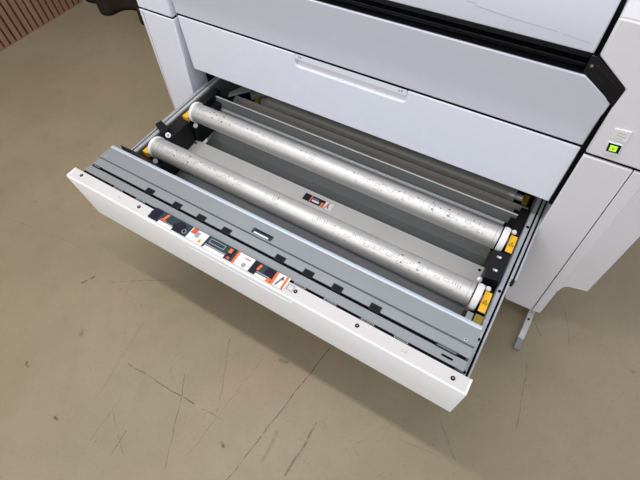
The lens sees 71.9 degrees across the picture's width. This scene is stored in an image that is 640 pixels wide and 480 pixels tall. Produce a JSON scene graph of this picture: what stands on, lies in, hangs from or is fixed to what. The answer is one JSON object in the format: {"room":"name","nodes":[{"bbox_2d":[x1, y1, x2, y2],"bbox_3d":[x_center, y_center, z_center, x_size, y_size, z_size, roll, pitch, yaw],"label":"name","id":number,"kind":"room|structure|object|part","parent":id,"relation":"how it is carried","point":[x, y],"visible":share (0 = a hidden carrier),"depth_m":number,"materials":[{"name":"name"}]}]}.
{"room":"print shop","nodes":[
{"label":"print shop","id":0,"kind":"room"},
{"bbox_2d":[0,0,81,51],"bbox_3d":[-2.719,-0.984,0.897,0.105,2.800,3.920,26,61,19],"label":"wall","id":1,"kind":"structure","parent":0,"point":[18,18],"depth_m":2.69,"materials":[{"name":"brown wood"}]},
{"bbox_2d":[0,0,639,479],"bbox_3d":[-0.441,-0.221,1.973,10.000,0.050,9.000,26,61,19],"label":"floor","id":2,"kind":"structure","parent":0,"point":[122,358],"depth_m":1.49,"materials":[{"name":"beige concrete"}]},
{"bbox_2d":[86,0,144,24],"bbox_3d":[-1.241,-2.071,1.854,1.075,2.298,0.155,23,60,18],"label":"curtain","id":3,"kind":"object","parent":2,"relation":"on","point":[106,7],"visible":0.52,"depth_m":2.79,"materials":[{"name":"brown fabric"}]},
{"bbox_2d":[67,0,639,411],"bbox_3d":[0.095,-0.435,1.241,1.625,1.348,1.202,26,61,19],"label":"printer","id":4,"kind":"object","parent":2,"relation":"on","point":[540,99],"visible":0.94,"depth_m":1.11,"materials":[{"name":"white plastic"}]},
{"bbox_3d":[-0.419,-0.787,1.849,0.062,0.671,0.620,26,61,19],"label":"trim","id":5,"kind":"part","parent":4,"relation":"part of","materials":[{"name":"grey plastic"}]},
{"bbox_3d":[-0.451,-0.488,1.577,0.020,0.036,0.930,26,61,19],"label":"slide rail","id":6,"kind":"part","parent":4,"relation":"part of","materials":[{"name":"metal"}]},
{"bbox_3d":[-0.289,-0.547,1.610,0.102,0.006,0.040,-17,57,-8],"label":"lever arm","id":7,"kind":"part","parent":4,"relation":"part of","materials":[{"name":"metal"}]},
{"bbox_3d":[-0.270,-0.513,1.778,0.119,0.135,0.100,26,61,19],"label":"seat","id":8,"kind":"part","parent":4,"relation":"part of","materials":[{"name":"grey metal"}]},
{"bbox_3d":[-0.195,-0.547,1.618,0.130,0.020,0.021,-23,58,-12],"label":"lever arm","id":9,"kind":"part","parent":4,"relation":"part of","materials":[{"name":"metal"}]},
{"bbox_3d":[-0.206,0.101,1.158,1.200,0.187,0.037,26,61,19],"label":"panel","id":10,"kind":"part","parent":4,"relation":"part of","materials":[{"name":"plastic"}]},
{"bbox_3d":[0.032,-0.216,1.374,1.158,0.203,0.860,26,61,19],"label":"paper drawer","id":11,"kind":"part","parent":4,"relation":"part of","materials":[{"name":"metal"}]},
{"bbox_2d":[147,136,485,310],"bbox_3d":[-0.069,-0.078,1.237,1.074,0.070,0.070,26,61,19],"label":"roller","id":12,"kind":"object","parent":4,"relation":"attached to","point":[458,288],"visible":1,"depth_m":1.18,"materials":[{"name":"metal"}]},
{"bbox_2d":[188,102,511,251],"bbox_3d":[0.032,-0.216,1.327,1.073,0.070,0.070,26,61,19],"label":"roller","id":13,"kind":"object","parent":4,"relation":"attached to","point":[475,228],"visible":0.93,"depth_m":1.27,"materials":[{"name":"metal"}]},
{"bbox_3d":[0.077,-0.406,1.255,1.200,0.187,0.024,26,61,19],"label":"drawer","id":14,"kind":"part","parent":4,"relation":"part of","materials":[{"name":"white plastic"}]},
{"bbox_2d":[260,95,523,201],"bbox_3d":[0.201,-0.331,1.519,0.993,0.050,0.050,26,61,19],"label":"roller","id":15,"kind":"object","parent":4,"relation":"attached to","point":[506,192],"visible":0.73,"depth_m":1.48,"materials":[{"name":"metal"}]},
{"bbox_3d":[0.550,-0.004,1.190,0.020,0.036,0.930,26,61,19],"label":"slide rail","id":16,"kind":"part","parent":4,"relation":"part of","materials":[{"name":"metal"}]},
{"bbox_3d":[0.015,-0.767,0.893,1.234,0.392,0.167,26,61,19],"label":"scanner lid","id":17,"kind":"part","parent":4,"relation":"part of","materials":[{"name":"plastic"}]},
{"bbox_3d":[0.657,-0.074,1.425,0.052,0.137,0.080,26,61,19],"label":"seat","id":18,"kind":"part","parent":4,"relation":"part of","materials":[{"name":"yellow plastic"}]},
{"bbox_3d":[0.861,-0.172,1.346,0.041,0.665,0.620,26,61,19],"label":"corner trim","id":19,"kind":"part","parent":4,"relation":"part of","materials":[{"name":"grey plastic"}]},
{"bbox_3d":[0.541,-0.304,0.834,0.057,0.046,0.003,26,61,19],"label":"grip plate","id":20,"kind":"part","parent":4,"relation":"part of","materials":[{"name":"black plastic"}]},
{"bbox_3d":[0.609,-0.212,0.892,0.033,0.028,0.004,26,61,19],"label":"status plate","id":21,"kind":"part","parent":4,"relation":"part of","materials":[{"name":"white plastic"}]}
]}

